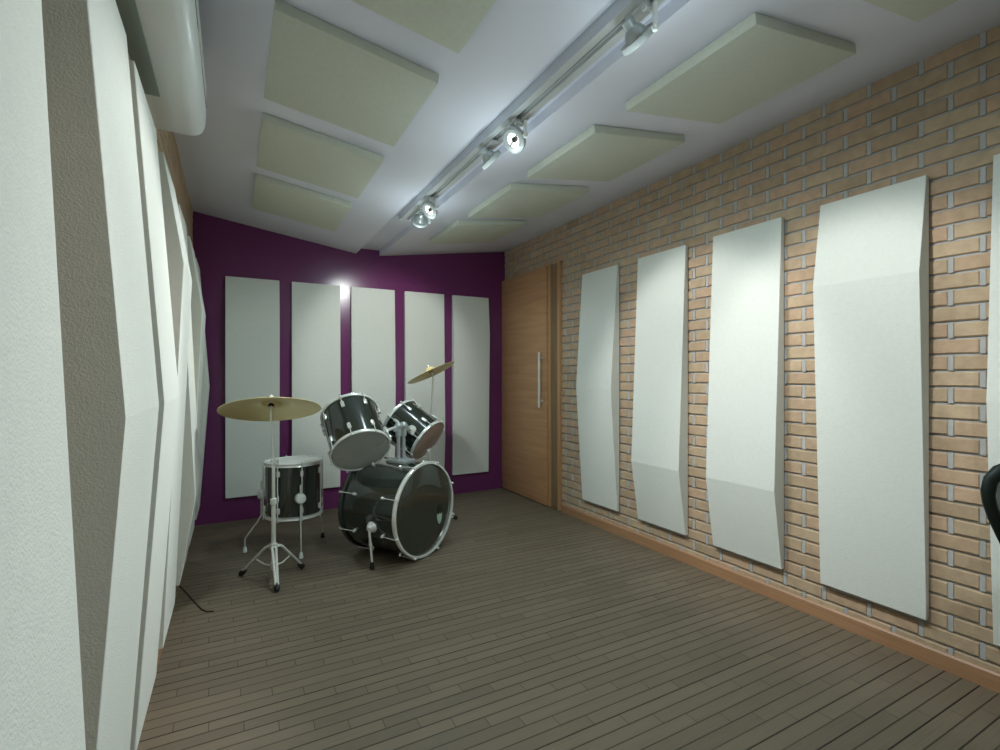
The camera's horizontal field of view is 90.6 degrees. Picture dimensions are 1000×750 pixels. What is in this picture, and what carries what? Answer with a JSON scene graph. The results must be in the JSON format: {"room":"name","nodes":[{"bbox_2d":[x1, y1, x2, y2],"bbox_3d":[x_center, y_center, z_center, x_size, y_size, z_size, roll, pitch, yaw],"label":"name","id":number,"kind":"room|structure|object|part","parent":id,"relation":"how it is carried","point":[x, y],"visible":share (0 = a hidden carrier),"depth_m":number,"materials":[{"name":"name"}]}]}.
{"room":"studio","nodes":[
{"label":"studio","id":0,"kind":"room"},
{"bbox_2d":[156,129,192,245],"bbox_3d":[-0.810,-0.114,0.791,0.132,2.592,6.761,0,0,-28],"label":"wall","id":1,"kind":"structure","parent":0,"point":[166,142],"depth_m":2.72,"materials":[{"name":"beige paint"}]},
{"bbox_2d":[0,0,85,749],"bbox_3d":[-0.462,0.086,0.410,0.108,1.773,0.430,0,0,-28],"label":"acoustic panel","id":2,"kind":"object","parent":1,"relation":"attached to","point":[41,694],"visible":1,"depth_m":0.51,"materials":[{"name":"white fabric"}]},
{"bbox_2d":[41,0,158,749],"bbox_3d":[-0.770,0.086,0.982,0.108,1.773,0.420,0,0,-28],"label":"acoustic panel","id":3,"kind":"object","parent":1,"relation":"attached to","point":[112,401],"visible":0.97,"depth_m":0.81,"materials":[{"name":"white fabric"}]},
{"bbox_2d":[129,60,178,749],"bbox_3d":[-1.014,0.086,1.436,0.108,1.773,0.400,0,0,-28],"label":"acoustic panel","id":4,"kind":"object","parent":1,"relation":"attached to","point":[145,130],"visible":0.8,"depth_m":1.35,"materials":[{"name":"white fabric"}]},
{"bbox_2d":[115,0,205,135],"bbox_3d":[-0.998,-1.035,1.462,0.194,0.274,0.880,0,0,-28],"label":"air conditioner","id":5,"kind":"object","parent":1,"relation":"attached to","point":[164,38],"visible":0.88,"depth_m":1.43,"materials":[{"name":"white plastic"}]},
{"bbox_2d":[158,151,191,648],"bbox_3d":[-1.289,0.086,1.946,0.108,1.773,0.400,0,0,-28],"label":"acoustic panel","id":6,"kind":"object","parent":1,"relation":"attached to","point":[180,280],"visible":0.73,"depth_m":1.83,"materials":[{"name":"white fabric"}]},
{"bbox_2d":[156,525,194,671],"bbox_3d":[-0.753,1.116,0.821,0.022,0.068,6.760,0,0,-28],"label":"baseboard","id":7,"kind":"structure","parent":1,"relation":"attached to","point":[177,587],"depth_m":2.03,"materials":[{"name":"orange wood"}]},
{"bbox_2d":[176,204,199,585],"bbox_3d":[-1.576,0.086,2.479,0.108,1.773,0.400,0,0,-28],"label":"acoustic panel","id":8,"kind":"object","parent":1,"relation":"attached to","point":[190,480],"visible":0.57,"depth_m":2.32,"materials":[{"name":"white fabric"}]},
{"bbox_2d":[187,236,205,545],"bbox_3d":[-1.861,0.086,3.007,0.108,1.773,0.400,0,0,-28],"label":"acoustic panel","id":9,"kind":"object","parent":1,"relation":"attached to","point":[198,315],"visible":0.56,"depth_m":2.85,"materials":[{"name":"white fabric"}]},
{"bbox_2d":[195,258,209,519],"bbox_3d":[-2.140,0.086,3.527,0.108,1.773,0.400,0,0,-28],"label":"acoustic panel","id":10,"kind":"object","parent":1,"relation":"attached to","point":[205,379],"visible":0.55,"depth_m":3.38,"materials":[{"name":"white fabric"}]},
{"bbox_2d":[192,211,504,525],"bbox_3d":[-1.184,-0.130,4.497,3.050,2.560,0.120,0,0,-28],"label":"wall","id":11,"kind":"structure","parent":0,"point":[222,248],"depth_m":4.25,"materials":[{"name":"purple paint"}]},
{"bbox_2d":[225,276,279,497],"bbox_3d":[-1.979,0.088,3.967,0.388,1.743,0.056,0,0,-28],"label":"acoustic panel","id":12,"kind":"object","parent":11,"relation":"attached to","point":[252,305],"visible":0.8,"depth_m":3.94,"materials":[{"name":"white fabric"}]},
{"bbox_2d":[292,282,340,487],"bbox_3d":[-1.555,0.088,4.195,0.388,1.743,0.056,0,0,-28],"label":"acoustic panel","id":13,"kind":"object","parent":11,"relation":"attached to","point":[316,368],"visible":0.67,"depth_m":4.18,"materials":[{"name":"white fabric"}]},
{"bbox_2d":[351,287,395,458],"bbox_3d":[-1.130,0.088,4.424,0.388,1.743,0.056,0,0,-28],"label":"acoustic panel","id":14,"kind":"object","parent":11,"relation":"attached to","point":[373,368],"visible":0.62,"depth_m":4.41,"materials":[{"name":"white fabric"}]},
{"bbox_2d":[404,291,444,467],"bbox_3d":[-0.705,0.088,4.653,0.388,1.743,0.056,0,0,-28],"label":"acoustic panel","id":15,"kind":"object","parent":11,"relation":"attached to","point":[424,337],"visible":0.49,"depth_m":4.65,"materials":[{"name":"white fabric"}]},
{"bbox_2d":[452,295,489,474],"bbox_3d":[-0.285,0.088,4.879,0.388,1.743,0.056,0,0,-28],"label":"acoustic panel","id":16,"kind":"object","parent":11,"relation":"attached to","point":[470,315],"visible":1,"depth_m":4.86,"materials":[{"name":"white fabric"}]},
{"bbox_2d":[137,488,999,749],"bbox_3d":[0.448,1.200,1.468,3.150,0.100,7.161,0,0,-28],"label":"floor","id":17,"kind":"structure","parent":0,"point":[531,624],"depth_m":2.03,"materials":[{"name":"brown wood"}]},
{"bbox_2d":[179,585,213,611],"bbox_3d":[-1.583,1.147,2.550,0.461,0.006,0.035,0,0,40],"label":"cable","id":18,"kind":"object","parent":17,"relation":"on","point":[179,585],"visible":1,"depth_m":2.51,"materials":[{"name":"black rubber"}]},
{"bbox_2d":[238,395,304,591],"bbox_3d":[-1.267,0.627,2.776,0.351,1.041,0.358,0,0,-28],"label":"cymbal stand","id":19,"kind":"object","parent":17,"relation":"on","point":[273,546],"visible":0.97,"depth_m":2.80,"materials":[{"name":"metal"}]},
{"bbox_3d":[-1.395,1.046,2.828,0.194,0.174,0.033,0,0,11],"label":"leg","id":20,"kind":"part","parent":19,"relation":"part of","materials":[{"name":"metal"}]},
{"bbox_2d":[217,397,320,420],"bbox_3d":[-1.291,0.193,2.793,0.532,0.166,0.506,0,0,-25],"label":"cymbal","id":21,"kind":"object","parent":19,"relation":"on","point":[284,408],"visible":0.99,"depth_m":2.86,"materials":[{"name":"gold metal"}]},
{"bbox_3d":[-1.290,0.323,2.804,0.026,0.416,0.041,0,0,-28],"label":"rod","id":22,"kind":"part","parent":19,"relation":"part of","materials":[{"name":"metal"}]},
{"bbox_3d":[-1.231,1.046,2.710,0.033,0.174,0.188,0,0,-28],"label":"leg","id":23,"kind":"part","parent":19,"relation":"part of","materials":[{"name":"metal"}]},
{"bbox_3d":[-1.224,1.046,2.887,0.033,0.173,0.168,0,0,37],"label":"leg","id":24,"kind":"part","parent":19,"relation":"part of","materials":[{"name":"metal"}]},
{"bbox_2d":[243,454,324,558],"bbox_3d":[-1.404,0.851,3.268,0.522,0.598,0.415,0,0,-28],"label":"floor tom","id":25,"kind":"object","parent":17,"relation":"on","point":[298,479],"depth_m":3.17,"materials":[{"name":"black paint"}]},
{"bbox_3d":[-1.618,0.910,3.246,0.110,0.440,0.011,0,0,-13],"label":"leg","id":26,"kind":"part","parent":25,"relation":"part of","materials":[{"name":"silver metal"}]},
{"bbox_3d":[-1.526,0.739,3.188,0.007,0.373,0.007,0,0,-6],"label":"tension rod","id":27,"kind":"part","parent":25,"relation":"part of","materials":[{"name":"silver metal"}]},
{"bbox_3d":[-1.401,0.739,3.115,0.007,0.373,0.007,0,0,39],"label":"tension rod","id":28,"kind":"part","parent":25,"relation":"part of","materials":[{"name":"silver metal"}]},
{"bbox_3d":[-1.260,0.910,3.132,0.011,0.440,0.022,0,0,-34],"label":"leg","id":29,"kind":"part","parent":25,"relation":"part of","materials":[{"name":"silver metal"}]},
{"bbox_3d":[-1.261,0.739,3.152,0.007,0.373,0.007,0,0,39],"label":"tension rod","id":30,"kind":"part","parent":25,"relation":"part of","materials":[{"name":"silver metal"}]},
{"bbox_3d":[-1.188,0.739,3.277,0.007,0.373,0.007,0,0,-6],"label":"tension rod","id":31,"kind":"part","parent":25,"relation":"part of","materials":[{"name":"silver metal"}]},
{"bbox_3d":[-1.275,0.910,3.505,0.011,0.440,0.062,0,0,26],"label":"leg","id":32,"kind":"part","parent":25,"relation":"part of","materials":[{"name":"silver metal"}]},
{"bbox_3d":[-1.225,0.739,3.417,0.007,0.373,0.007,0,0,39],"label":"tension rod","id":33,"kind":"part","parent":25,"relation":"part of","materials":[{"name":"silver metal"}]},
{"bbox_2d":[338,421,453,569],"bbox_3d":[-0.661,0.725,3.268,0.486,0.850,0.690,0,0,29],"label":"bass drum","id":34,"kind":"object","parent":17,"relation":"on","point":[401,505],"visible":0.95,"depth_m":3.09,"materials":[{"name":"black paint"}]},
{"bbox_2d":[320,392,395,472],"bbox_3d":[-0.916,0.360,3.200,0.420,0.519,0.516,0,0,-33],"label":"tom drum","id":35,"kind":"object","parent":34,"relation":"attached to","point":[354,431],"visible":1,"depth_m":3.15,"materials":[{"name":"black paint"}]},
{"bbox_3d":[-0.712,0.353,3.186,0.085,0.061,0.061,0,0,3],"label":"mounting arm","id":36,"kind":"part","parent":35,"relation":"part of","materials":[{"name":"silver metal"}]},
{"bbox_3d":[-0.772,1.017,2.956,0.047,0.208,0.023,0,0,29],"label":"spur leg","id":37,"kind":"part","parent":34,"relation":"part of","materials":[{"name":"silver metal"}]},
{"bbox_3d":[-0.666,0.429,3.217,0.052,0.258,0.071,0,0,29],"label":"mount post","id":38,"kind":"part","parent":34,"relation":"part of","materials":[{"name":"silver metal"}]},
{"bbox_3d":[-0.651,0.554,3.245,0.150,0.022,0.120,0,0,29],"label":"mount plate","id":39,"kind":"part","parent":34,"relation":"part of","materials":[{"name":"silver metal"}]},
{"bbox_3d":[-0.632,0.429,3.277,0.052,0.258,0.071,0,0,29],"label":"mount post","id":40,"kind":"part","parent":34,"relation":"part of","materials":[{"name":"silver metal"}]},
{"bbox_2d":[383,398,444,460],"bbox_3d":[-0.643,0.390,3.533,0.438,0.455,0.436,0,0,26],"label":"tom drum","id":41,"kind":"object","parent":34,"relation":"attached to","point":[424,433],"visible":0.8,"depth_m":3.46,"materials":[{"name":"black paint"}]},
{"bbox_3d":[-0.624,0.361,3.354,0.063,0.077,0.132,0,0,21],"label":"mounting arm","id":42,"kind":"part","parent":41,"relation":"part of","materials":[{"name":"silver metal"}]},
{"bbox_2d":[427,365,457,518],"bbox_3d":[-0.562,0.528,4.030,0.340,1.240,0.379,0,0,-28],"label":"cymbal stand","id":43,"kind":"object","parent":17,"relation":"on","point":[429,454],"visible":0.16,"depth_m":3.98,"materials":[{"name":"metal"}]},
{"bbox_2d":[408,361,453,383],"bbox_3d":[-0.553,-0.027,3.988,0.371,0.179,0.409,0,0,15],"label":"cymbal","id":44,"kind":"object","parent":43,"relation":"on","point":[438,369],"visible":0.98,"depth_m":4.03,"materials":[{"name":"gold metal"}]},
{"bbox_3d":[-0.558,0.223,3.993,0.053,0.615,0.021,0,0,7],"label":"rod","id":45,"kind":"part","parent":43,"relation":"part of","materials":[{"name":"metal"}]},
{"bbox_2d":[980,464,999,543],"bbox_3d":[1.464,0.684,1.090,0.566,0.932,0.589,0,0,14],"label":"office chair","id":46,"kind":"object","parent":17,"relation":"on","point":[990,485],"visible":1,"depth_m":1.35,"materials":[{"name":"black plastic"}]},
{"bbox_3d":[1.521,0.415,1.311,0.359,0.342,0.006,0,0,14],"label":"backrest","id":47,"kind":"part","parent":46,"relation":"part of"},
{"bbox_2d":[174,0,999,255],"bbox_3d":[0.448,-1.276,1.468,3.150,0.387,7.161,0,0,-28],"label":"ceiling","id":48,"kind":"structure","parent":0,"point":[515,42],"depth_m":2.05,"materials":[{"name":"grey paint"}]},
{"bbox_2d":[252,173,351,230],"bbox_3d":[-1.347,-1.147,3.332,0.562,0.118,0.595,0,0,-28],"label":"ceiling panel","id":49,"kind":"object","parent":48,"relation":"attached to","point":[270,195],"visible":1,"depth_m":3.24,"materials":[{"name":"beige fabric"}]},
{"bbox_2d":[256,113,382,197],"bbox_3d":[-0.978,-1.147,2.648,0.562,0.118,0.580,0,0,-28],"label":"ceiling panel","id":50,"kind":"object","parent":48,"relation":"attached to","point":[285,148],"visible":1,"depth_m":2.56,"materials":[{"name":"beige fabric"}]},
{"bbox_2d":[264,0,438,146],"bbox_3d":[-0.611,-1.147,1.965,0.562,0.118,0.580,0,0,-28],"label":"ceiling panel","id":51,"kind":"object","parent":48,"relation":"attached to","point":[316,68],"visible":1,"depth_m":1.88,"materials":[{"name":"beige fabric"}]},
{"bbox_2d":[351,0,495,53],"bbox_3d":[-0.243,-1.147,1.283,0.562,0.118,0.590,0,0,-28],"label":"ceiling panel","id":52,"kind":"object","parent":48,"relation":"attached to","point":[450,24],"visible":1,"depth_m":1.52,"materials":[{"name":"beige fabric"}]},
{"bbox_2d":[429,220,525,243],"bbox_3d":[-0.193,-1.147,3.956,0.579,0.121,0.590,0,0,-28],"label":"ceiling panel","id":53,"kind":"object","parent":48,"relation":"attached to","point":[460,231],"visible":1,"depth_m":3.85,"materials":[{"name":"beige fabric"}]},
{"bbox_2d":[468,183,588,217],"bbox_3d":[0.173,-1.147,3.276,0.579,0.121,0.595,0,0,-28],"label":"ceiling panel","id":54,"kind":"object","parent":48,"relation":"attached to","point":[515,200],"visible":1,"depth_m":3.18,"materials":[{"name":"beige fabric"}]},
{"bbox_2d":[399,0,664,221],"bbox_3d":[0.561,-1.110,1.194,0.086,0.048,5.171,0,0,-28],"label":"track","id":55,"kind":"object","parent":48,"relation":"attached to","point":[607,30],"visible":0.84,"depth_m":1.89,"materials":[{"name":"grey metal"}]},
{"bbox_2d":[411,203,430,227],"bbox_3d":[-0.499,-1.021,3.182,0.129,0.139,0.122,0,0,-28],"label":"track spotlight","id":56,"kind":"object","parent":55,"relation":"attached to","point":[419,220],"visible":0.93,"depth_m":3.17,"materials":[{"name":"grey metal"}]},
{"bbox_2d":[422,196,437,218],"bbox_3d":[-0.427,-1.030,3.030,0.100,0.120,0.117,0,0,-8],"label":"track spotlight","id":57,"kind":"object","parent":55,"relation":"attached to","point":[429,209],"visible":1,"depth_m":3.01,"materials":[{"name":"grey metal"}]},
{"bbox_3d":[-0.401,-1.040,3.000,0.038,0.068,0.053,0,0,-28],"label":"stem","id":58,"kind":"part","parent":57,"relation":"part of","materials":[{"name":"white plastic"}]},
{"bbox_2d":[479,139,500,169],"bbox_3d":[-0.043,-1.027,2.322,0.100,0.125,0.113,0,0,10],"label":"track spotlight","id":59,"kind":"object","parent":55,"relation":"attached to","point":[488,156],"visible":1,"depth_m":2.28,"materials":[{"name":"grey metal"}]},
{"bbox_2d":[503,118,527,152],"bbox_3d":[0.064,-1.027,2.118,0.100,0.125,0.117,0,0,-8],"label":"track spotlight","id":60,"kind":"object","parent":55,"relation":"attached to","point":[514,138],"visible":1,"depth_m":2.11,"materials":[{"name":"grey metal"}]},
{"bbox_3d":[0.090,-1.038,2.089,0.038,0.074,0.053,0,0,-28],"label":"stem","id":61,"kind":"part","parent":60,"relation":"part of","materials":[{"name":"white plastic"}]},
{"bbox_2d":[621,0,658,55],"bbox_3d":[0.415,-1.022,1.471,0.113,0.135,0.100,0,0,19],"label":"track spotlight","id":62,"kind":"object","parent":55,"relation":"attached to","point":[636,34],"visible":1,"depth_m":1.44,"materials":[{"name":"grey metal"}]},
{"bbox_3d":[0.435,-1.033,1.433,0.025,0.084,0.047,0,0,-28],"label":"stem","id":63,"kind":"part","parent":62,"relation":"part of","materials":[{"name":"white plastic"}]},
{"bbox_2d":[527,125,684,181],"bbox_3d":[0.538,-1.147,2.598,0.579,0.121,0.575,0,0,-28],"label":"ceiling panel","id":64,"kind":"object","parent":48,"relation":"attached to","point":[599,153],"visible":1,"depth_m":2.51,"materials":[{"name":"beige fabric"}]},
{"bbox_2d":[626,13,855,123],"bbox_3d":[0.905,-1.147,1.916,0.579,0.121,0.575,0,0,-28],"label":"ceiling panel","id":65,"kind":"object","parent":48,"relation":"attached to","point":[761,57],"visible":1,"depth_m":1.82,"materials":[{"name":"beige fabric"}]},
{"bbox_2d":[862,0,958,21],"bbox_3d":[1.267,-1.147,1.244,0.579,0.121,0.590,0,0,-28],"label":"ceiling panel","id":66,"kind":"object","parent":48,"relation":"attached to","point":[915,10],"visible":1,"depth_m":1.55,"materials":[{"name":"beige fabric"}]},
{"bbox_2d":[505,25,999,672],"bbox_3d":[1.705,-0.114,2.146,0.132,2.592,6.761,0,0,-28],"label":"wall","id":67,"kind":"structure","parent":0,"point":[937,117],"depth_m":2.34,"materials":[{"name":"beige brick"}]},
{"bbox_2d":[502,261,562,510],"bbox_3d":[0.263,0.085,4.630,0.115,2.123,1.009,0,0,-28],"label":"door","id":68,"kind":"structure","parent":67,"relation":"in","point":[532,306],"depth_m":4.55,"materials":[{"name":"brown wood"}]},
{"bbox_3d":[0.370,0.035,4.390,0.076,0.490,0.022,0,0,-28],"label":"handle","id":69,"kind":"part","parent":68,"relation":"part of","materials":[{"name":"silver metal"}]},
{"bbox_3d":[0.484,0.084,4.281,0.057,2.122,0.183,0,0,-28],"label":"frame","id":70,"kind":"part","parent":68,"relation":"part of","materials":[{"name":"brown wood"}]},
{"bbox_2d":[576,265,618,510],"bbox_3d":[0.728,0.086,3.722,0.082,1.773,0.405,0,0,-28],"label":"acoustic panel","id":71,"kind":"object","parent":67,"relation":"attached to","point":[597,382],"visible":1,"depth_m":3.67,"materials":[{"name":"white fabric"}]},
{"bbox_2d":[631,245,687,535],"bbox_3d":[1.017,0.086,3.185,0.081,1.773,0.405,0,0,-28],"label":"acoustic panel","id":72,"kind":"object","parent":67,"relation":"attached to","point":[659,455],"visible":1,"depth_m":3.14,"materials":[{"name":"white fabric"}]},
{"bbox_2d":[706,217,783,568],"bbox_3d":[1.302,0.086,2.657,0.081,1.773,0.405,0,0,-28],"label":"acoustic panel","id":73,"kind":"object","parent":67,"relation":"attached to","point":[745,456],"visible":1,"depth_m":2.62,"materials":[{"name":"white fabric"}]},
{"bbox_2d":[561,504,999,692],"bbox_3d":[1.888,1.116,1.669,0.022,0.068,5.749,0,0,-28],"label":"baseboard","id":74,"kind":"structure","parent":67,"relation":"attached to","point":[977,674],"depth_m":2.33,"materials":[{"name":"orange wood"}]},
{"bbox_2d":[813,175,928,619],"bbox_3d":[1.582,0.086,2.136,0.081,1.773,0.405,0,0,-28],"label":"acoustic panel","id":75,"kind":"object","parent":67,"relation":"attached to","point":[871,281],"visible":1,"depth_m":2.10,"materials":[{"name":"white fabric"}]},
{"bbox_2d":[986,154,999,645],"bbox_3d":[1.867,0.086,1.607,0.082,1.773,0.405,0,0,-28],"label":"acoustic panel","id":76,"kind":"object","parent":67,"relation":"attached to","point":[993,361],"visible":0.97,"depth_m":1.77,"materials":[{"name":"white fabric"}]}
]}

